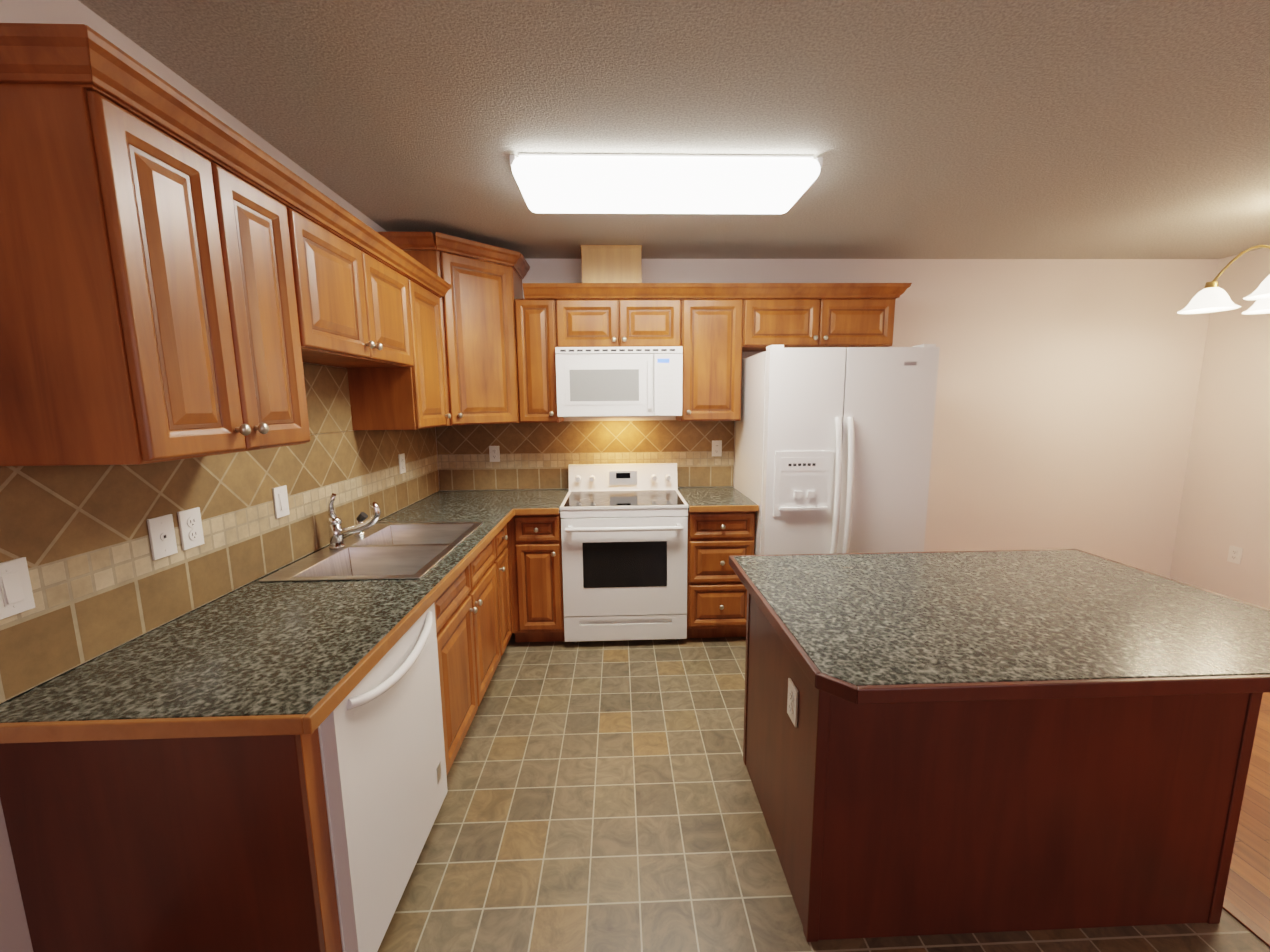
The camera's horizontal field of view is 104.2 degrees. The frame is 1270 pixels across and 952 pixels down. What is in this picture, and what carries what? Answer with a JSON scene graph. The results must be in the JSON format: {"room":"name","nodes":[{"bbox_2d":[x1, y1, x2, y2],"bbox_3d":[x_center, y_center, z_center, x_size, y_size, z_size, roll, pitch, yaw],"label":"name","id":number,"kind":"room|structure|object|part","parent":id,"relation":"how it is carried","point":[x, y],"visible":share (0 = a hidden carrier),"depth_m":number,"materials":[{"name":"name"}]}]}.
{"room":"kitchen","nodes":[
{"label":"kitchen","id":0,"kind":"room"},
{"bbox_2d":[0,0,433,951],"bbox_3d":[-1.388,0.201,0.552,0.120,2.520,6.290,-1,8,-2],"label":"wall","id":1,"kind":"structure","parent":0,"point":[14,932],"depth_m":1.20,"materials":[{"name":"beige paint"}]},
{"bbox_2d":[0,85,310,465],"bbox_3d":[-1.176,-0.418,1.253,0.363,0.720,0.560,-1,8,-2],"label":"upper cabinet","id":2,"kind":"object","parent":1,"relation":"attached to","point":[148,309],"visible":1,"depth_m":1.02,"materials":[{"name":"brown wood"}]},
{"bbox_2d":[0,427,436,567],"bbox_3d":[-1.381,-0.077,2.225,0.008,0.228,2.638,-1,8,-2],"label":"backsplash","id":3,"kind":"structure","parent":1,"relation":"attached to","point":[48,514],"depth_m":1.39,"materials":[{"name":"tile"}]},
{"bbox_2d":[398,453,405,473],"bbox_3d":[-1.395,-0.075,2.964,0.010,0.116,0.072,-1,8,-2],"label":"electrical outlet","id":4,"kind":"object","parent":3,"relation":"attached to","point":[402,468],"visible":1,"depth_m":2.95,"materials":[{"name":"white plastic"}]},
{"bbox_2d":[0,455,437,625],"bbox_3d":[-1.379,0.087,2.249,0.008,0.104,2.638,-1,8,-2],"label":"backsplash","id":5,"kind":"structure","parent":1,"relation":"attached to","point":[60,582],"depth_m":1.46,"materials":[{"name":"tile"}]},
{"bbox_2d":[0,557,34,619],"bbox_3d":[-1.327,0.239,1.050,0.013,0.116,0.072,-1,8,-2],"label":"light switch","id":6,"kind":"object","parent":5,"relation":"attached to","point":[16,595],"visible":1,"depth_m":1.05,"materials":[{"name":"white plastic"}]},
{"bbox_2d":[147,514,177,559],"bbox_3d":[-1.341,0.172,1.404,0.010,0.116,0.072,-1,8,-2],"label":"outlet","id":7,"kind":"object","parent":5,"relation":"attached to","point":[161,530],"visible":1,"depth_m":1.40,"materials":[{"name":"white plastic"}]},
{"bbox_2d":[177,507,204,549],"bbox_3d":[-1.344,0.159,1.498,0.010,0.116,0.072,-1,8,-2],"label":"electrical outlet","id":8,"kind":"object","parent":5,"relation":"attached to","point":[190,528],"visible":1,"depth_m":1.49,"materials":[{"name":"white plastic"}]},
{"bbox_2d":[272,485,289,518],"bbox_3d":[-1.356,0.099,1.898,0.013,0.116,0.072,-1,8,-2],"label":"light switch","id":9,"kind":"object","parent":5,"relation":"attached to","point":[280,498],"visible":1,"depth_m":1.89,"materials":[{"name":"white plastic"}]},
{"bbox_2d":[0,469,438,702],"bbox_3d":[-1.378,0.217,2.268,0.008,0.159,2.638,-1,8,-2],"label":"backsplash","id":10,"kind":"structure","parent":1,"relation":"attached to","point":[36,649],"depth_m":1.39,"materials":[{"name":"tile"}]},
{"bbox_2d":[0,23,451,297],"bbox_3d":[-1.188,-0.893,1.815,0.389,0.066,1.927,-1,8,-2],"label":"crown molding","id":11,"kind":"structure","parent":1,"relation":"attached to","point":[86,57],"depth_m":1.05,"materials":[{"name":"brown wood"}]},
{"bbox_2d":[303,363,352,434],"bbox_3d":[-1.376,-0.309,1.981,0.008,0.298,0.854,-1,8,-2],"label":"backsplash","id":12,"kind":"structure","parent":1,"relation":"attached to","point":[328,399],"depth_m":2.22,"materials":[{"name":"tile"}]},
{"bbox_2d":[286,207,413,367],"bbox_3d":[-1.202,-0.669,1.935,0.363,0.420,0.858,-1,8,-2],"label":"upper cabinet","id":13,"kind":"object","parent":1,"relation":"attached to","point":[353,306],"visible":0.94,"depth_m":1.81,"materials":[{"name":"brown wood"}]},
{"bbox_2d":[347,279,450,429],"bbox_3d":[-1.223,-0.616,2.609,0.363,0.720,0.458,-1,8,-2],"label":"upper cabinet","id":14,"kind":"object","parent":1,"relation":"attached to","point":[412,397],"visible":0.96,"depth_m":2.43,"materials":[{"name":"brown wood"}]},
{"bbox_2d":[78,0,1269,258],"bbox_3d":[1.478,-1.144,0.457,5.880,0.120,6.290,-1,8,-2],"label":"ceiling","id":15,"kind":"structure","parent":0,"point":[1032,128],"depth_m":1.68,"materials":[{"name":"white paint"}]},
{"bbox_2d":[509,153,822,213],"bbox_3d":[0.125,-1.269,2.166,1.258,0.098,0.420,-1,8,-2],"label":"ceiling light","id":16,"kind":"object","parent":15,"relation":"attached to","point":[512,158],"depth_m":2.01,"materials":[{"name":"white plastic"}]},
{"bbox_3d":[0.125,-1.263,2.167,1.250,0.086,0.420,-1,8,-2],"label":"ceiling light shade","id":17,"kind":"part","parent":16,"relation":"part of","materials":[{"name":"white plastic"}]},
{"bbox_2d":[1177,245,1269,313],"bbox_3d":[3.370,-1.114,2.393,0.878,0.528,0.854,-1,8,-2],"label":"chandelier","id":18,"kind":"object","parent":15,"relation":"hanging from","point":[1211,296],"visible":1,"depth_m":2.67,"materials":[{"name":"white glass"}]},
{"bbox_2d":[377,633,1269,951],"bbox_3d":[0.192,1.456,0.790,3.260,0.060,6.290,-1,8,-2],"label":"floor","id":19,"kind":"structure","parent":0,"point":[601,797],"depth_m":1.77,"materials":[{"name":"tile"}]},
{"bbox_2d":[0,728,342,951],"bbox_3d":[-1.025,0.945,1.127,0.620,0.875,0.077,-1,8,-2],"label":"end panel","id":20,"kind":"object","parent":19,"relation":"on","point":[213,844],"visible":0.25,"depth_m":1.07,"materials":[{"name":"brown wood"}]},
{"bbox_2d":[318,603,447,951],"bbox_3d":[-0.989,0.897,1.483,0.676,0.868,0.634,-1,8,-2],"label":"dishwasher","id":21,"kind":"object","parent":19,"relation":"on","point":[381,738],"visible":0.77,"depth_m":1.35,"materials":[{"name":"white metal"}]},
{"bbox_2d":[348,532,500,774],"bbox_3d":[-1.038,0.781,2.256,0.673,0.875,0.926,-1,8,-2],"label":"base cabinet","id":22,"kind":"object","parent":19,"relation":"on","point":[467,626],"visible":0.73,"depth_m":2.15,"materials":[{"name":"brown wood"}]},
{"bbox_2d":[493,524,511,655],"bbox_3d":[-1.070,0.644,3.196,0.673,0.875,0.966,-1,8,-2],"label":"base cabinet","id":23,"kind":"object","parent":19,"relation":"on","point":[501,561],"visible":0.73,"depth_m":2.84,"materials":[{"name":"brown wood"}]},
{"bbox_2d":[0,490,531,743],"bbox_3d":[-1.037,0.313,2.291,0.689,0.037,2.663,-1,8,-2],"label":"countertop","id":24,"kind":"structure","parent":23,"relation":"on","point":[255,658],"depth_m":1.21,"materials":[{"name":"grey stone"}]},
{"bbox_2d":[327,493,380,548],"bbox_3d":[-1.214,0.176,2.219,0.228,0.240,0.246,-1,8,-2],"label":"faucet","id":25,"kind":"object","parent":24,"relation":"on","point":[337,532],"visible":1,"depth_m":2.12,"materials":[{"name":"silver metal"}]},
{"bbox_2d":[258,522,482,581],"bbox_3d":[-1.064,0.426,2.189,0.564,0.245,0.844,-1,8,-2],"label":"sink","id":26,"kind":"object","parent":24,"relation":"in","point":[413,551],"visible":0.58,"depth_m":2.16,"materials":[{"name":"metal"}]},
{"bbox_2d":[507,513,564,641],"bbox_3d":[-0.627,0.617,3.356,0.327,0.875,0.673,-1,8,-2],"label":"base cabinet","id":27,"kind":"object","parent":19,"relation":"on","point":[535,572],"visible":0.85,"depth_m":3.06,"materials":[{"name":"brown wood"}]},
{"bbox_2d":[516,489,568,514],"bbox_3d":[-0.596,0.166,3.271,0.259,0.037,0.713,-1,8,-2],"label":"countertop","id":28,"kind":"structure","parent":27,"relation":"on","point":[541,501],"depth_m":3.13,"materials":[{"name":"green laminate"}]},
{"bbox_2d":[560,463,687,642],"bbox_3d":[-0.071,0.502,3.327,0.783,1.100,0.679,-1,8,-2],"label":"range","id":29,"kind":"object","parent":19,"relation":"on","point":[624,533],"visible":1,"depth_m":3.08,"materials":[{"name":"white metal"}]},
{"bbox_2d":[687,510,754,637],"bbox_3d":[0.531,0.601,3.394,0.420,0.875,0.673,-1,8,-2],"label":"base cabinet","id":30,"kind":"object","parent":19,"relation":"on","point":[716,598],"visible":0.77,"depth_m":3.09,"materials":[{"name":"brown wood"}]},
{"bbox_2d":[678,487,758,511],"bbox_3d":[0.527,0.149,3.320,0.420,0.037,0.689,-1,8,-2],"label":"countertop","id":31,"kind":"structure","parent":30,"relation":"on","point":[714,499],"depth_m":3.15,"materials":[{"name":"green laminate"}]},
{"bbox_2d":[734,344,939,554],"bbox_3d":[1.230,0.120,3.236,0.968,1.836,0.839,-1,8,-2],"label":"refrigerator","id":32,"kind":"object","parent":19,"relation":"on","point":[833,448],"visible":0.83,"depth_m":2.85,"materials":[{"name":"white metal"}]},
{"bbox_2d":[743,591,1262,941],"bbox_3d":[1.088,0.839,1.730,1.228,0.875,0.733,-1,8,-2],"label":"kitchen island","id":33,"kind":"object","parent":19,"relation":"on","point":[914,819],"visible":0.56,"depth_m":1.39,"materials":[{"name":"brown wood"}]},
{"bbox_2d":[787,678,798,726],"bbox_3d":[0.478,0.688,1.502,0.010,0.116,0.072,-1,8,-2],"label":"outlet","id":34,"kind":"object","parent":33,"relation":"attached to","point":[792,704],"visible":1,"depth_m":1.49,"materials":[{"name":"white plastic"}]},
{"bbox_2d":[729,549,1269,703],"bbox_3d":[1.128,0.400,1.564,1.460,0.037,0.960,-1,8,-2],"label":"island countertop","id":35,"kind":"structure","parent":33,"relation":"on","point":[902,627],"depth_m":1.35,"materials":[{"name":"grey stone"}]},
{"bbox_2d":[1222,898,1269,946],"bbox_3d":[1.821,1.401,0.839,0.040,0.006,6.050,-1,8,-2],"label":"threshold strip","id":36,"kind":"object","parent":19,"relation":"on","point":[1254,928],"depth_m":1.45,"materials":[{"name":"brown wood"}]},
{"bbox_2d":[435,259,1217,577],"bbox_3d":[1.384,-0.282,3.698,5.640,2.520,0.120,-1,8,-2],"label":"wall","id":37,"kind":"structure","parent":0,"point":[1066,396],"depth_m":3.64,"materials":[{"name":"beige paint"}]},
{"bbox_2d":[377,232,529,425],"bbox_3d":[-1.063,-0.858,3.110,0.722,1.053,0.705,-1,8,-2],"label":"upper cabinet","id":38,"kind":"object","parent":37,"relation":"attached to","point":[477,309],"visible":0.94,"depth_m":2.95,"materials":[{"name":"brown wood"}]},
{"bbox_2d":[514,299,563,422],"bbox_3d":[-0.637,-0.754,3.313,0.255,0.780,0.363,-1,8,-2],"label":"upper cabinet","id":39,"kind":"object","parent":37,"relation":"attached to","point":[536,341],"visible":0.98,"depth_m":3.17,"materials":[{"name":"brown wood"}]},
{"bbox_2d":[437,451,733,468],"bbox_3d":[-0.347,-0.118,3.595,2.146,0.104,0.008,-1,8,-2],"label":"backsplash","id":40,"kind":"structure","parent":37,"relation":"attached to","point":[532,460],"depth_m":3.59,"materials":[{"name":"tile"}]},
{"bbox_2d":[489,446,499,461],"bbox_3d":[-1.012,-0.159,3.556,0.072,0.116,0.010,-1,8,-2],"label":"electrical outlet","id":41,"kind":"object","parent":40,"relation":"attached to","point":[494,453],"visible":1,"depth_m":3.55,"materials":[{"name":"white plastic"}]},
{"bbox_2d":[436,420,734,453],"bbox_3d":[-0.348,-0.282,3.571,2.146,0.228,0.008,-1,8,-2],"label":"backsplash","id":42,"kind":"structure","parent":37,"relation":"attached to","point":[614,436],"depth_m":3.57,"materials":[{"name":"tile"}]},
{"bbox_2d":[712,440,721,455],"bbox_3d":[0.597,-0.201,3.606,0.072,0.116,0.010,-1,8,-2],"label":"electrical outlet","id":43,"kind":"object","parent":42,"relation":"attached to","point":[716,447],"visible":1,"depth_m":3.60,"materials":[{"name":"white plastic"}]},
{"bbox_2d":[438,465,733,490],"bbox_3d":[-0.346,0.012,3.614,2.146,0.159,0.008,-1,8,-2],"label":"backsplash","id":44,"kind":"structure","parent":37,"relation":"attached to","point":[557,478],"depth_m":3.60,"materials":[{"name":"tile"}]},
{"bbox_2d":[580,245,641,282],"bbox_3d":[-0.153,-1.320,3.277,0.388,0.314,0.304,-1,8,-2],"label":"enclosure","id":45,"kind":"object","parent":37,"relation":"attached to","point":[611,263],"visible":0.71,"depth_m":3.12,"materials":[{"name":"brown wood"}]},
{"bbox_2d":[555,299,680,346],"bbox_3d":[-0.108,-0.996,3.296,0.804,0.305,0.363,-1,8,-2],"label":"upper cabinet","id":46,"kind":"object","parent":37,"relation":"attached to","point":[623,323],"visible":0.9,"depth_m":3.15,"materials":[{"name":"brown wood"}]},
{"bbox_2d":[555,346,682,416],"bbox_3d":[-0.103,-0.622,3.318,0.800,0.438,0.428,-1,8,-2],"label":"microwave","id":47,"kind":"object","parent":46,"relation":"attached to","point":[615,381],"visible":1,"depth_m":3.13,"materials":[{"name":"white"}]},
{"bbox_2d":[676,299,742,420],"bbox_3d":[0.496,-0.769,3.350,0.397,0.780,0.363,-1,8,-2],"label":"upper cabinet","id":48,"kind":"object","parent":37,"relation":"attached to","point":[711,336],"visible":0.96,"depth_m":3.20,"materials":[{"name":"brown wood"}]},
{"bbox_2d":[522,283,911,299],"bbox_3d":[0.523,-1.190,3.276,2.446,0.082,0.389,-1,8,-2],"label":"crown molding","id":49,"kind":"structure","parent":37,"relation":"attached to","point":[570,291],"depth_m":3.11,"materials":[{"name":"brown wood"}]},
{"bbox_2d":[742,299,895,351],"bbox_3d":[1.191,-1.016,3.338,0.993,0.300,0.363,-1,8,-2],"label":"upper cabinet","id":50,"kind":"object","parent":37,"relation":"attached to","point":[799,323],"visible":1,"depth_m":3.19,"materials":[{"name":"brown wood"}]},
{"bbox_2d":[1170,248,1269,609],"bbox_3d":[4.368,0.123,0.742,0.120,2.520,6.290,-1,8,-2],"label":"wall","id":51,"kind":"structure","parent":0,"point":[1225,503],"depth_m":3.48,"materials":[{"name":"beige paint"}]},
{"bbox_2d":[1227,545,1242,563],"bbox_3d":[4.218,0.554,3.474,0.010,0.116,0.072,-1,8,-2],"label":"outlet","id":52,"kind":"object","parent":51,"relation":"attached to","point":[1234,554],"visible":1,"depth_m":3.47,"materials":[{"name":"white plastic"}]},
{"bbox_2d":[1224,692,1269,934],"bbox_3d":[3.130,1.416,0.886,2.620,0.060,6.290,-1,8,-2],"label":"floor","id":53,"kind":"structure","parent":0,"point":[1247,892],"depth_m":1.72,"materials":[{"name":"brown wood"}]}
]}

